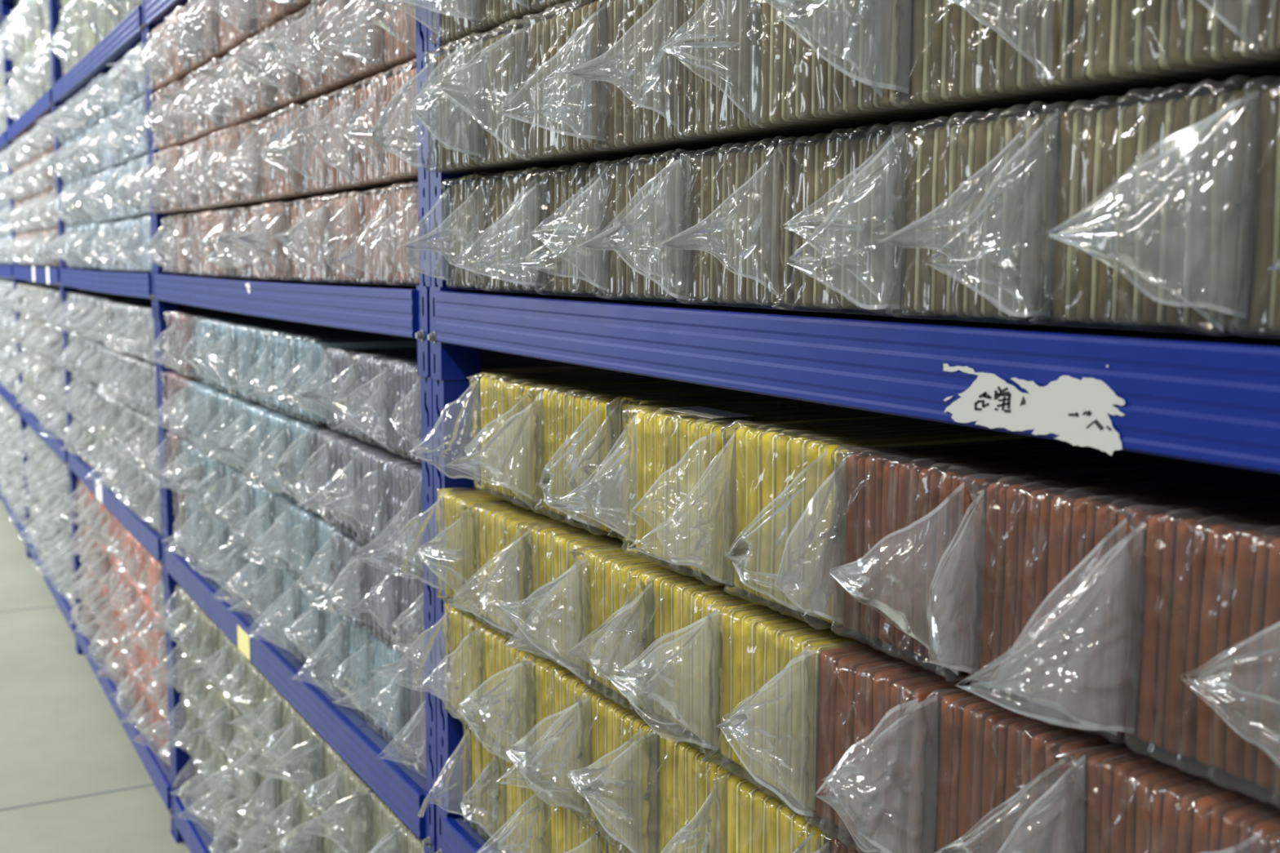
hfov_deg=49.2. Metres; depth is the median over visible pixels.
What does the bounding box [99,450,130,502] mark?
packet
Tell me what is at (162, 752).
packet
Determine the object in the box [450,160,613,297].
packet
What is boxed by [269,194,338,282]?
packet
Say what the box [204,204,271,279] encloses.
packet
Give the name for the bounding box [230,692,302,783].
packet
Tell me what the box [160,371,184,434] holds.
packet
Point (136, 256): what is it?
packet
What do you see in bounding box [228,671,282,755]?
packet
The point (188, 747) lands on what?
packet
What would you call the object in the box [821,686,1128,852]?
packet
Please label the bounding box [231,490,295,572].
packet
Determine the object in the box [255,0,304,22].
packet
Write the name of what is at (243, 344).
packet
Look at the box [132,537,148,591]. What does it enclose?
packet
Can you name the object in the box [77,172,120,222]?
packet
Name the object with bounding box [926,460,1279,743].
packet
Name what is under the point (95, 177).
packet
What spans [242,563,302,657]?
packet
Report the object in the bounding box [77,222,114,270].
packet
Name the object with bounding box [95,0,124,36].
packet
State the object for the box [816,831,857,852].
packet
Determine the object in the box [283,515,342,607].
packet
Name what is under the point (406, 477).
packet
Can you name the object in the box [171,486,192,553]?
packet
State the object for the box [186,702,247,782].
packet
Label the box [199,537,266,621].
packet
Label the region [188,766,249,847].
packet
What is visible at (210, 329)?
packet
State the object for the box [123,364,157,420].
packet
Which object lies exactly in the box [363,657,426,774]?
packet
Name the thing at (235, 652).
packet
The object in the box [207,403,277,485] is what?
packet
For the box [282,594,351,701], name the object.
packet
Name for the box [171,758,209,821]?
packet
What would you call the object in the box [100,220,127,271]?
packet
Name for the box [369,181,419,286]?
packet
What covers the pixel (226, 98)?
packet
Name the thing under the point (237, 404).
packet
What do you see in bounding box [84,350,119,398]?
packet
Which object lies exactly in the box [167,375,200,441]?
packet
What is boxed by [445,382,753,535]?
packet
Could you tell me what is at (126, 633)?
packet
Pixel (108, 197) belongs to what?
packet
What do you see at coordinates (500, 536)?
packet
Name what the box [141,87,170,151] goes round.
packet
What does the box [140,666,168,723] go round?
packet
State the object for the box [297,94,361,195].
packet
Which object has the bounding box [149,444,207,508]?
packet
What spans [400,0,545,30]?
packet
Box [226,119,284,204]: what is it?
packet
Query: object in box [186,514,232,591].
packet
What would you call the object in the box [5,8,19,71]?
packet
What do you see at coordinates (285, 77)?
packet
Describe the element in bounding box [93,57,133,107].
packet
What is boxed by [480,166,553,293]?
packet
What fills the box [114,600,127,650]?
packet
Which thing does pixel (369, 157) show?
packet
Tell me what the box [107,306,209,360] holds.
packet
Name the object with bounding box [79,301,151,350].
packet
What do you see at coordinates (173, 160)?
packet
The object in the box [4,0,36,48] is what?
packet
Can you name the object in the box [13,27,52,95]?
packet
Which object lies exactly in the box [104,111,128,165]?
packet
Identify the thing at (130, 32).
storage rack
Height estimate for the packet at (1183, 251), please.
0.138 m
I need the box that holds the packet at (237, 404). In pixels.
[206,397,259,474]
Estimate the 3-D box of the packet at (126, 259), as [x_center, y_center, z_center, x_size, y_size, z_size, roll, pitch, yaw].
[-1.269,-0.514,3.988,0.494,0.146,0.193,-2,7,-22]
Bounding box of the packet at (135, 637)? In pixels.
[129,620,142,674]
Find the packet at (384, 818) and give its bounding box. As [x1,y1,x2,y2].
[364,788,404,852]
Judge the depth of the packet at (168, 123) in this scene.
3.24 m
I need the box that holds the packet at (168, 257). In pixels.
[133,214,177,272]
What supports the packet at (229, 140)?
on the packet at (240, 261)
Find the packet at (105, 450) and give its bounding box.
[85,439,115,488]
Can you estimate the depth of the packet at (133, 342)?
3.91 m
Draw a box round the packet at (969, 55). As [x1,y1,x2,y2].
[774,0,1128,112]
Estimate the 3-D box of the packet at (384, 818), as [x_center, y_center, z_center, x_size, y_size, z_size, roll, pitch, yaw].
[-0.243,0.638,2.232,0.498,0.142,0.147,-3,8,-28]
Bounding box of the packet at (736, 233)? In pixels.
[597,135,800,309]
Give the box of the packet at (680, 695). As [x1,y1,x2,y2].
[564,570,746,757]
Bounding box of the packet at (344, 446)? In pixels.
[291,436,380,539]
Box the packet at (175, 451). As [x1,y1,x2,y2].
[134,431,185,488]
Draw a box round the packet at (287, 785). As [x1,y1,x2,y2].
[235,764,303,852]
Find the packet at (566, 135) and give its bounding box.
[517,0,653,162]
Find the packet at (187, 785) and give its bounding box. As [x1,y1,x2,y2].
[176,775,223,843]
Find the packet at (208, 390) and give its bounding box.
[164,386,222,457]
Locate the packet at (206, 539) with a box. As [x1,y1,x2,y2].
[167,505,215,577]
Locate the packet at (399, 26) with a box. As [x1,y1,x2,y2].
[311,0,416,67]
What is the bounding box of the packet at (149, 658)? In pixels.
[145,645,155,700]
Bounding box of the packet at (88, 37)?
[77,0,97,59]
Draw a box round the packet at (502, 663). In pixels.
[475,625,547,773]
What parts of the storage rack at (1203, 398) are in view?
plate, upright post, plate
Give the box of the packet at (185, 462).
[173,437,196,498]
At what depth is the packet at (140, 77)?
3.61 m
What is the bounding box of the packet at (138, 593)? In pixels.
[120,583,146,636]
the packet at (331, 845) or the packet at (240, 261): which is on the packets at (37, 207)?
the packet at (331, 845)
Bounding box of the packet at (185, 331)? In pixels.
[149,312,256,377]
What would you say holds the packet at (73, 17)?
on the storage rack at (130, 32)
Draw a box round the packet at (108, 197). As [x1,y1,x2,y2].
[102,162,143,217]
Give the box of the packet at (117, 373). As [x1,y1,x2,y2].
[98,352,128,402]
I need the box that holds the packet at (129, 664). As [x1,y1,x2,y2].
[94,654,137,706]
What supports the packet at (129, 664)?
on the storage rack at (130, 32)
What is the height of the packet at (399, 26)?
0.141 m
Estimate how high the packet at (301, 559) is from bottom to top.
0.134 m
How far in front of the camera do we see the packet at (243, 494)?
2.89 m
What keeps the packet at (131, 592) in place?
on the packet at (135, 637)
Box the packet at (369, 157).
[299,71,417,186]
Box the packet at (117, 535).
[93,514,124,562]
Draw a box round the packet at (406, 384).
[331,357,609,463]
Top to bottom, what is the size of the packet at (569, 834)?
0.142 m
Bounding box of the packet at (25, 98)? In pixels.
[0,54,31,112]
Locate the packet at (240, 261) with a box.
[200,207,256,278]
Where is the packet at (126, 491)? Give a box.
[124,456,140,510]
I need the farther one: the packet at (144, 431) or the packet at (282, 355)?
the packet at (144, 431)
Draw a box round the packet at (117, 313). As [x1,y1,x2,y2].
[93,302,183,352]
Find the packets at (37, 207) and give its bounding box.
[0,0,347,852]
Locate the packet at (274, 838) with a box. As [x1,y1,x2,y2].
[228,811,282,852]
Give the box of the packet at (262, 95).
[197,26,284,115]
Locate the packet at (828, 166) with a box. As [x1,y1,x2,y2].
[771,120,908,316]
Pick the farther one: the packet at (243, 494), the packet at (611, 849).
the packet at (243, 494)
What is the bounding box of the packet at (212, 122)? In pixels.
[159,57,227,133]
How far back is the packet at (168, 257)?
3.44 m
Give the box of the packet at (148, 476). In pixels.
[113,468,156,526]
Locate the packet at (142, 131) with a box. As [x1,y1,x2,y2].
[107,93,147,155]
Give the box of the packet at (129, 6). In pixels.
[115,0,140,22]
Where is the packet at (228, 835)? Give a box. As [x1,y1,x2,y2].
[195,799,238,852]
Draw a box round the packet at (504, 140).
[409,18,591,168]
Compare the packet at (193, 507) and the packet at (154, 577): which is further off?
the packet at (154, 577)
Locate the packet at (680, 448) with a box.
[549,400,894,586]
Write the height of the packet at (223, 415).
0.148 m
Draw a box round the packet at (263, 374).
[230,327,359,408]
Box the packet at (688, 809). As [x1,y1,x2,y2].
[578,724,733,852]
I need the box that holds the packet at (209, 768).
[201,728,222,801]
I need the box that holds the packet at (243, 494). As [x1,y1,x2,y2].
[201,470,256,542]
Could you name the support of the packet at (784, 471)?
on the packet at (758, 642)
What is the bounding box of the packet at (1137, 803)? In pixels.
[997,742,1279,852]
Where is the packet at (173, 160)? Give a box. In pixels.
[127,145,202,213]
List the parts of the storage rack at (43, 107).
plate, upright post, plate, plate, plate, plate, plate, upright post, plate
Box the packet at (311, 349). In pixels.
[280,334,417,424]
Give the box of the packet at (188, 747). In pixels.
[150,694,199,761]
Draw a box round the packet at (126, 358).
[97,355,136,407]
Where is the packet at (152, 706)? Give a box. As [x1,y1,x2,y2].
[128,691,160,748]
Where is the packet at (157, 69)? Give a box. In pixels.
[118,24,168,90]
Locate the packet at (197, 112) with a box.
[168,67,209,138]
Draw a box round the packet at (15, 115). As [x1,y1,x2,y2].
[4,67,21,122]
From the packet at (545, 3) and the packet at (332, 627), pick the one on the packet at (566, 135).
the packet at (545, 3)
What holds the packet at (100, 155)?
on the packet at (102, 186)
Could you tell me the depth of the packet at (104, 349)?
4.48 m
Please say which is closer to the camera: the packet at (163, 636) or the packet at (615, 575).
the packet at (615, 575)
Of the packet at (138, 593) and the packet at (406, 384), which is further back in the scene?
the packet at (138, 593)
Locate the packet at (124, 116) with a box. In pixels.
[89,105,134,162]
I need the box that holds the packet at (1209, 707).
[956,495,1279,808]
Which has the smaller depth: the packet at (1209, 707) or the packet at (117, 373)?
the packet at (1209, 707)
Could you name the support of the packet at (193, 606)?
on the packet at (195, 691)
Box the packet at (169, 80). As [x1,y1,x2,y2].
[130,17,182,84]
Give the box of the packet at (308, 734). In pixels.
[248,713,324,809]
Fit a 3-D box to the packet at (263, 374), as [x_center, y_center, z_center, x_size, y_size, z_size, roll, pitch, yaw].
[-0.568,-0.122,2.752,0.496,0.148,0.139,-3,8,-28]
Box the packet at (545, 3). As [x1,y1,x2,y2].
[530,0,571,11]
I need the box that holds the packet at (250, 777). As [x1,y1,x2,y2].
[235,721,262,804]
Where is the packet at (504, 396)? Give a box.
[409,370,680,510]
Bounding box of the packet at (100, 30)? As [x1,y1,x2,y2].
[78,0,107,46]
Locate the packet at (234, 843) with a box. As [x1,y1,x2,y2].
[208,822,239,852]
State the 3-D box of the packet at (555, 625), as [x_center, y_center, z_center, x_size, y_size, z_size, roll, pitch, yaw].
[0.050,0.176,1.589,0.522,0.146,0.168,-3,8,-26]
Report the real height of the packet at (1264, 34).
0.152 m
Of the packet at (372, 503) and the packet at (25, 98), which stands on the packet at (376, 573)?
the packet at (372, 503)
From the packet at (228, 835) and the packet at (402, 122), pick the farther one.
the packet at (228, 835)
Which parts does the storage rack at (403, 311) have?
plate, plate, plate, upright post, foot plate, plate, plate, upright post, plate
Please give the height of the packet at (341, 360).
0.136 m
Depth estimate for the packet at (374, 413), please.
2.11 m
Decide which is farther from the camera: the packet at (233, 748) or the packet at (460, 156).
the packet at (233, 748)
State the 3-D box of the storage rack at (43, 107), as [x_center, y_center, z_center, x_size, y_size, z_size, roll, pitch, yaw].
[-2.400,-0.751,6.298,0.632,3.040,1.997,-3,8,-28]
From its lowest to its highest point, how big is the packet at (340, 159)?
0.152 m
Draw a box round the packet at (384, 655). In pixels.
[333,633,410,755]
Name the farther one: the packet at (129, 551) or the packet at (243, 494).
the packet at (129, 551)
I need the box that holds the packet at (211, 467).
[170,453,226,519]
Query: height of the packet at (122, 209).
0.152 m
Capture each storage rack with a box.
[0,0,27,555]
[0,0,78,651]
[49,0,197,835]
[142,0,499,852]
[426,0,1279,852]
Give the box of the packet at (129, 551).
[120,528,138,581]
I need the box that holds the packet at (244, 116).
[185,39,267,122]
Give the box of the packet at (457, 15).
[368,0,490,44]
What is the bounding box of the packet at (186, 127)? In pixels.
[147,74,199,142]
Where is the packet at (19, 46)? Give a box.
[0,0,26,65]
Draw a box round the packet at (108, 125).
[99,115,119,168]
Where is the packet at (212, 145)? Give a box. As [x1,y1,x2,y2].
[176,131,249,208]
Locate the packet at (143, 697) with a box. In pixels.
[115,677,151,734]
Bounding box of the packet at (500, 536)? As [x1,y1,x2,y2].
[469,502,559,644]
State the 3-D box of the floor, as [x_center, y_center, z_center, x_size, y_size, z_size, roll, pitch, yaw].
[-4.213,1.002,4.366,7.400,0.003,18.000,-3,8,-28]
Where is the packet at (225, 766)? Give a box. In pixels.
[186,748,238,823]
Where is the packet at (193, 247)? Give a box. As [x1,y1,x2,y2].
[182,212,203,275]
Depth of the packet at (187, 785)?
3.47 m
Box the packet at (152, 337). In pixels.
[118,307,224,364]
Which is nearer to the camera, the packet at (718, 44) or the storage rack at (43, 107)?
the packet at (718, 44)
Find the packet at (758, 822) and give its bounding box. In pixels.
[712,772,831,852]
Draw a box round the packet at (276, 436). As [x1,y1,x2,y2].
[213,410,306,497]
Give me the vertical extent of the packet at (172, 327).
0.148 m
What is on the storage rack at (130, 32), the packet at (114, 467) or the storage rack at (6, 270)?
the packet at (114, 467)
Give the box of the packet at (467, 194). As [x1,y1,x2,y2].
[398,173,500,290]
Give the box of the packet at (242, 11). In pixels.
[218,0,257,44]
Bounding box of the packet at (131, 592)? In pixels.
[105,573,141,627]
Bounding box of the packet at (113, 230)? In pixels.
[81,221,120,271]
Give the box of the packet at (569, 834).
[537,786,608,852]
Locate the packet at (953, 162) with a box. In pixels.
[786,101,1062,324]
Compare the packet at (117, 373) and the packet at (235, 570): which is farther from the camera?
the packet at (117, 373)
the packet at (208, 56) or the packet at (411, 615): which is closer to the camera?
the packet at (411, 615)
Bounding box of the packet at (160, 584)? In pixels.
[151,564,164,619]
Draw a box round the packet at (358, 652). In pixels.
[309,613,377,726]
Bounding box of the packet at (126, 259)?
[105,218,138,271]
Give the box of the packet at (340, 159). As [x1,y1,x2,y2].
[277,84,384,191]
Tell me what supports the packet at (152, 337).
on the packet at (153, 406)
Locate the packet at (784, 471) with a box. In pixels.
[631,415,1036,630]
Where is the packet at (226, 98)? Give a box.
[177,49,244,128]
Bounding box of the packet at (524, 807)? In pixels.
[480,751,551,852]
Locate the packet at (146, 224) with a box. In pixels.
[111,215,152,271]
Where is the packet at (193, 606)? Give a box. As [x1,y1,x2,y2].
[154,595,202,664]
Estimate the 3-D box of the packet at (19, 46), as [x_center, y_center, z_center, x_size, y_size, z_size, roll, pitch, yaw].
[-2.776,-1.846,6.653,0.505,0.266,0.415,-3,8,-28]
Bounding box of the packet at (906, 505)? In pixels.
[773,437,1189,681]
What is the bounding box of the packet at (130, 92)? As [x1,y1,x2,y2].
[102,49,141,102]
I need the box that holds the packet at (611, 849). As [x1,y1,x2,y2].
[595,831,619,852]
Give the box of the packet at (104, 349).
[71,346,112,394]
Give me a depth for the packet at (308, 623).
2.50 m
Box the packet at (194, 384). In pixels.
[146,380,210,448]
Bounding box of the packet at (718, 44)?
[659,0,830,142]
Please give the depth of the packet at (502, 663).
1.64 m
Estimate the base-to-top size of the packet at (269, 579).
0.157 m
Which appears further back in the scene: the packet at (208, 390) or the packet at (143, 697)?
the packet at (143, 697)
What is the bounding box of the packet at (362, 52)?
[302,0,392,79]
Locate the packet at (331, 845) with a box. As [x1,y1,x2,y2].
[276,814,347,852]
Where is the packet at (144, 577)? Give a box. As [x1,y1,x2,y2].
[117,545,153,599]
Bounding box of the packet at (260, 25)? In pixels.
[196,0,277,34]
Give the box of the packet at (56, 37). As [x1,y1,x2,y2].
[48,1,74,76]
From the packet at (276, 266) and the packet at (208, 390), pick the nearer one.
the packet at (276, 266)
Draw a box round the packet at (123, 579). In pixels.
[104,565,131,616]
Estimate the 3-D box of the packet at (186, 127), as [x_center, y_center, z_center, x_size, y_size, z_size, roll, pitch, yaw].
[-0.884,-0.725,3.259,0.489,0.142,0.241,-3,8,-28]
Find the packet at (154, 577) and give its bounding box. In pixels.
[147,554,162,611]
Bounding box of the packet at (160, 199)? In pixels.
[123,149,189,213]
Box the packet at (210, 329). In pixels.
[196,318,291,387]
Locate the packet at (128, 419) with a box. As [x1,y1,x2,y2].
[104,405,137,457]
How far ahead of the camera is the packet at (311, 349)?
2.39 m
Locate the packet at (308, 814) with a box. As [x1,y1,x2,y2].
[246,788,323,852]
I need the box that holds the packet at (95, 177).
[77,173,105,222]
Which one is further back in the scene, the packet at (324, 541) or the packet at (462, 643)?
the packet at (324, 541)
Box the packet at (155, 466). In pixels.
[123,420,159,479]
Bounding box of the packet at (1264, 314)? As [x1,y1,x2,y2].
[1048,75,1279,338]
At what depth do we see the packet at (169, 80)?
3.28 m
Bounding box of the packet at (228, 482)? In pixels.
[177,462,240,530]
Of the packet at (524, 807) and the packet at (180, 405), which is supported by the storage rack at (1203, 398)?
the packet at (524, 807)
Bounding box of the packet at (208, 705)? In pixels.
[198,670,220,741]
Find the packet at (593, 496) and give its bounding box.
[568,393,799,545]
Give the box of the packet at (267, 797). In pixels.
[208,740,280,830]
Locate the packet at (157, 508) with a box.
[121,475,161,535]
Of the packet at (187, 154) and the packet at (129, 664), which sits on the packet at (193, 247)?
the packet at (187, 154)
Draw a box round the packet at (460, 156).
[368,32,527,174]
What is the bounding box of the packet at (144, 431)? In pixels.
[115,415,154,471]
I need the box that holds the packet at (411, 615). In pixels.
[348,562,424,671]
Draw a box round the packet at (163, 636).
[157,616,166,665]
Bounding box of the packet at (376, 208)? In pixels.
[335,185,406,285]
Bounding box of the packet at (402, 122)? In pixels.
[377,58,492,181]
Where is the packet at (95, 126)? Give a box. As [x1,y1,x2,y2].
[73,123,104,173]
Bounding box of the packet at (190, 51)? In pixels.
[163,0,208,71]
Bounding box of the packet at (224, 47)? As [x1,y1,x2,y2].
[177,0,238,54]
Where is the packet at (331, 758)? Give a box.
[275,735,347,839]
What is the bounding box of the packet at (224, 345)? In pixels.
[205,321,311,393]
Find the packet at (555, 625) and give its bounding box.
[447,521,635,679]
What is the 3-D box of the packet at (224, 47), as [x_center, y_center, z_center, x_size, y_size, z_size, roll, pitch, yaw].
[-0.674,-0.821,2.851,0.480,0.142,0.217,-3,8,-28]
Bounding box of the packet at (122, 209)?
[113,164,137,219]
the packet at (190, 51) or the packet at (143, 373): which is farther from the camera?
the packet at (143, 373)
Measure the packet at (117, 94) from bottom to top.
0.126 m
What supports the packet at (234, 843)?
on the storage rack at (403, 311)
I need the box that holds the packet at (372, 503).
[315,447,413,555]
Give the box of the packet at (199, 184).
[154,138,231,209]
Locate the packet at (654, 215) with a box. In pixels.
[518,148,695,303]
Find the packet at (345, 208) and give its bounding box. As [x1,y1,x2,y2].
[277,191,368,284]
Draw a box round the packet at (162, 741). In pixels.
[132,706,169,764]
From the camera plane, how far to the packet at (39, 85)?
5.78 m
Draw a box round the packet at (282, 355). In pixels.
[245,330,382,416]
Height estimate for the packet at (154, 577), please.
0.142 m
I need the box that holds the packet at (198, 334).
[182,315,272,382]
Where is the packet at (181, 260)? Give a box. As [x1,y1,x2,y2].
[147,213,194,274]
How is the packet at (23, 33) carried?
on the packet at (25, 98)
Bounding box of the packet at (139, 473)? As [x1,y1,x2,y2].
[112,462,146,518]
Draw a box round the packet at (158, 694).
[132,654,167,715]
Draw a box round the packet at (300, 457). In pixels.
[237,418,333,511]
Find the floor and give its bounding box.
[0,498,191,852]
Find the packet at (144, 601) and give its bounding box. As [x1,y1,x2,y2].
[114,593,155,649]
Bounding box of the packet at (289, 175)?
[260,103,325,198]
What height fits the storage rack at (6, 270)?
3.040 m
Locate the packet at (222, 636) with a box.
[189,623,232,697]
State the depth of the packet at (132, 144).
3.75 m
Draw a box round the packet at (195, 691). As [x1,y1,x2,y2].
[183,654,206,722]
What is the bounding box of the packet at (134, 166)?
[127,157,150,216]
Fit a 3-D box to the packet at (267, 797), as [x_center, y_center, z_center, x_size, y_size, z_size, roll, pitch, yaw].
[-0.608,0.708,2.870,0.529,0.142,0.162,-3,8,-26]
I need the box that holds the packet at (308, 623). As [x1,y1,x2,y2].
[247,577,328,678]
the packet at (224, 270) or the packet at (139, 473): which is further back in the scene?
the packet at (139, 473)
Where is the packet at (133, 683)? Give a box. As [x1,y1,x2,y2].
[115,665,141,719]
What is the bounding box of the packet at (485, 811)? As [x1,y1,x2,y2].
[417,724,506,850]
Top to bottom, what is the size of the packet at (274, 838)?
0.142 m
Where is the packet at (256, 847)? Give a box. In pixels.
[206,787,270,852]
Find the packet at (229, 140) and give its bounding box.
[204,124,260,206]
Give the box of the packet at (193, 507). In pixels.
[160,493,204,565]
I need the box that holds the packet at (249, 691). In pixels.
[213,654,265,737]
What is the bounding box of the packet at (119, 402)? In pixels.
[114,401,127,451]
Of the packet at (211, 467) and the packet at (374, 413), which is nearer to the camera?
the packet at (374, 413)
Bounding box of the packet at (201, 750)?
[191,711,211,781]
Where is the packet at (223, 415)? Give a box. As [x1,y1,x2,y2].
[179,391,239,465]
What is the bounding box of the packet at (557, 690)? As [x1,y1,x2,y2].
[456,654,597,818]
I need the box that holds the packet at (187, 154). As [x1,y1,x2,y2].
[152,142,217,211]
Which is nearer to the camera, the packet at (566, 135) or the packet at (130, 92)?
the packet at (566, 135)
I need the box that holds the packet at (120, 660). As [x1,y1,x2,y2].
[96,643,129,693]
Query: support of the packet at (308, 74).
on the packet at (314, 114)
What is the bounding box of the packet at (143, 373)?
[110,361,155,416]
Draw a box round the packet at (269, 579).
[212,549,285,639]
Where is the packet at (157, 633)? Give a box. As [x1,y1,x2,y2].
[133,604,166,663]
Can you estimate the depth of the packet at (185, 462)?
3.35 m
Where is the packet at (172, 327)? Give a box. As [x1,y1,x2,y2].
[145,311,239,372]
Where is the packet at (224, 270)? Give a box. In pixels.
[199,208,237,277]
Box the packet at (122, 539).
[111,522,129,570]
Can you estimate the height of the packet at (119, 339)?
0.146 m
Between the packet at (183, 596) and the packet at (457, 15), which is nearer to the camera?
the packet at (457, 15)
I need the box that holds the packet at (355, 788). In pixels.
[303,760,373,852]
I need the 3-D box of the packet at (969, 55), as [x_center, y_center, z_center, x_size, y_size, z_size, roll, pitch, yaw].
[0.354,-0.296,1.003,0.479,0.152,0.220,-3,8,-28]
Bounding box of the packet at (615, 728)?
[505,688,666,852]
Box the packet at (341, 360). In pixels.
[279,346,494,438]
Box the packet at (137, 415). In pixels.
[106,410,144,463]
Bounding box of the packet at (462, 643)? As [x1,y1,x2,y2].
[368,602,488,735]
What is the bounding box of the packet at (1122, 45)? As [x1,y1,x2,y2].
[1046,0,1279,90]
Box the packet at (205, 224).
[194,210,218,275]
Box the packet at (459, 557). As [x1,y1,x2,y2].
[354,487,511,617]
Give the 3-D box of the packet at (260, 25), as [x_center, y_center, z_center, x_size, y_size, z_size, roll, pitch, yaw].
[-0.535,-0.785,2.559,0.529,0.142,0.161,-3,8,-26]
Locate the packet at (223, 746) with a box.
[207,684,233,760]
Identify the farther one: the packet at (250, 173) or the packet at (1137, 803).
the packet at (250, 173)
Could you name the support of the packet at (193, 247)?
on the storage rack at (403, 311)
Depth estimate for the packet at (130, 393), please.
3.93 m
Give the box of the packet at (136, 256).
[117,217,145,271]
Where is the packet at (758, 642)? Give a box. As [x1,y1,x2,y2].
[608,600,864,817]
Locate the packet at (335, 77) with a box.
[258,0,362,90]
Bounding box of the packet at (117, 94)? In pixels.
[98,64,124,112]
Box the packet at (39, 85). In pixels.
[8,37,45,101]
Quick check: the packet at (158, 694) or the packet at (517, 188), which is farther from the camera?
the packet at (158, 694)
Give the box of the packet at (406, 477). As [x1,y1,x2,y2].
[355,457,423,577]
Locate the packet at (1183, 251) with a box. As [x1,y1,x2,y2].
[924,75,1261,336]
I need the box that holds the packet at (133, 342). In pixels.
[123,305,199,359]
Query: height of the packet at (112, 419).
0.146 m
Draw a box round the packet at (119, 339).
[111,303,190,355]
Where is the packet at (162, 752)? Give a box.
[158,718,197,777]
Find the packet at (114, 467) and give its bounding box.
[93,444,123,495]
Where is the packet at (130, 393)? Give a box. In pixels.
[100,358,145,411]
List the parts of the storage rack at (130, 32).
plate, upright post, plate, plate, plate, plate, plate, upright post, plate, plate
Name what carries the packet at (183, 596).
on the packet at (184, 652)
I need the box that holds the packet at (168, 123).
[156,80,186,146]
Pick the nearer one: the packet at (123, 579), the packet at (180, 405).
the packet at (180, 405)
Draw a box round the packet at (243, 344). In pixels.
[191,324,335,401]
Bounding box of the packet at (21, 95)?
[10,62,26,116]
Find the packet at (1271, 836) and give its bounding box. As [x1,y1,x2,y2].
[1257,831,1279,852]
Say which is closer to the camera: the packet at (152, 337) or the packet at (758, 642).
the packet at (758, 642)
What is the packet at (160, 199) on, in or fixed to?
on the packet at (168, 257)
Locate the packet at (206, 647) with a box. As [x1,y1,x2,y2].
[180,608,220,679]
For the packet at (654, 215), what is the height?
0.137 m
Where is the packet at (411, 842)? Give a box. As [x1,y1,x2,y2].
[366,822,424,852]
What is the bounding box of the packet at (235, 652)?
[180,638,246,716]
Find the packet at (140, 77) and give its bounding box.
[106,41,146,97]
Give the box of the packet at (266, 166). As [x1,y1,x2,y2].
[209,113,306,201]
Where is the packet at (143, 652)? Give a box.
[110,631,151,686]
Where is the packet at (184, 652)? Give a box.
[147,640,195,706]
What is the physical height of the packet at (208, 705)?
0.142 m
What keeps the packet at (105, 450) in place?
on the storage rack at (130, 32)
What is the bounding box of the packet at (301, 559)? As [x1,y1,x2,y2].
[240,502,319,589]
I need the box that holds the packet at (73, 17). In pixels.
[59,0,84,68]
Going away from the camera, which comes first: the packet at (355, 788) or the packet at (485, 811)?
the packet at (485, 811)
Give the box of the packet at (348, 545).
[296,528,368,627]
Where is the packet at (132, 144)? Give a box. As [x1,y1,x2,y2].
[106,100,144,158]
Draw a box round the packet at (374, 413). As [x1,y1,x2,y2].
[295,351,528,449]
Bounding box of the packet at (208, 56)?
[166,0,226,62]
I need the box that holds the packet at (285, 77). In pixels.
[231,14,309,107]
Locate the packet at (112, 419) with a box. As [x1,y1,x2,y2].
[89,397,122,447]
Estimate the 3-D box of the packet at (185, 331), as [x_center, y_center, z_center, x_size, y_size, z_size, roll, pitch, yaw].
[-0.945,-0.206,3.429,0.489,0.148,0.221,-3,8,-28]
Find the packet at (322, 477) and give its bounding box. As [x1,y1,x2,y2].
[270,426,358,523]
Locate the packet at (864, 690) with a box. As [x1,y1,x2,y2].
[715,640,980,852]
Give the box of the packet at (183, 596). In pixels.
[145,584,193,649]
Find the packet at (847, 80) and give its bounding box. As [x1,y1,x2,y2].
[746,0,955,132]
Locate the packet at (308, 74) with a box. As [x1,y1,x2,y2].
[245,2,334,100]
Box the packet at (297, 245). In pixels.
[235,198,311,281]
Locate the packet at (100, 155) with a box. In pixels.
[80,120,109,170]
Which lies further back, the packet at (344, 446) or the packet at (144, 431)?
the packet at (144, 431)
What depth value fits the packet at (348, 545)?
2.22 m
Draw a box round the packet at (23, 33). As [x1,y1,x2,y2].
[0,0,31,57]
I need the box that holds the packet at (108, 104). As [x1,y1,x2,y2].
[76,69,118,117]
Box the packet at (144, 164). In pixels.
[115,154,150,214]
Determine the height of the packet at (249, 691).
0.142 m
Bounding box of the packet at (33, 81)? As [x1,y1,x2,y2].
[0,45,39,107]
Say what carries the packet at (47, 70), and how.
on the storage rack at (43, 107)
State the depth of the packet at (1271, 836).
0.73 m
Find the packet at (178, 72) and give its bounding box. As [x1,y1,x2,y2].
[131,5,192,78]
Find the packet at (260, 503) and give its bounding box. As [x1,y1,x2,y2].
[220,480,275,557]
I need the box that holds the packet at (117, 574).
[109,557,125,607]
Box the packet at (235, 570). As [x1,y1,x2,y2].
[191,524,248,605]
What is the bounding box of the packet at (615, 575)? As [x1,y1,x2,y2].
[496,545,679,715]
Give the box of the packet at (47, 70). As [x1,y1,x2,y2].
[21,24,52,88]
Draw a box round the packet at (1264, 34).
[1258,0,1279,54]
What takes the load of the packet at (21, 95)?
on the storage rack at (43, 107)
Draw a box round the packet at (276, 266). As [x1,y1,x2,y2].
[215,201,293,280]
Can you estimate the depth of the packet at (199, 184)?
3.06 m
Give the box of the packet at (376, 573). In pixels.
[311,545,402,648]
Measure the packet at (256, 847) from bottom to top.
0.142 m
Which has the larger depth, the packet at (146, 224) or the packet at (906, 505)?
the packet at (146, 224)
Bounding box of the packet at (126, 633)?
[94,610,136,662]
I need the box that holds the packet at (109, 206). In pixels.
[81,167,125,220]
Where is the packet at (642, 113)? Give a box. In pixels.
[496,0,735,153]

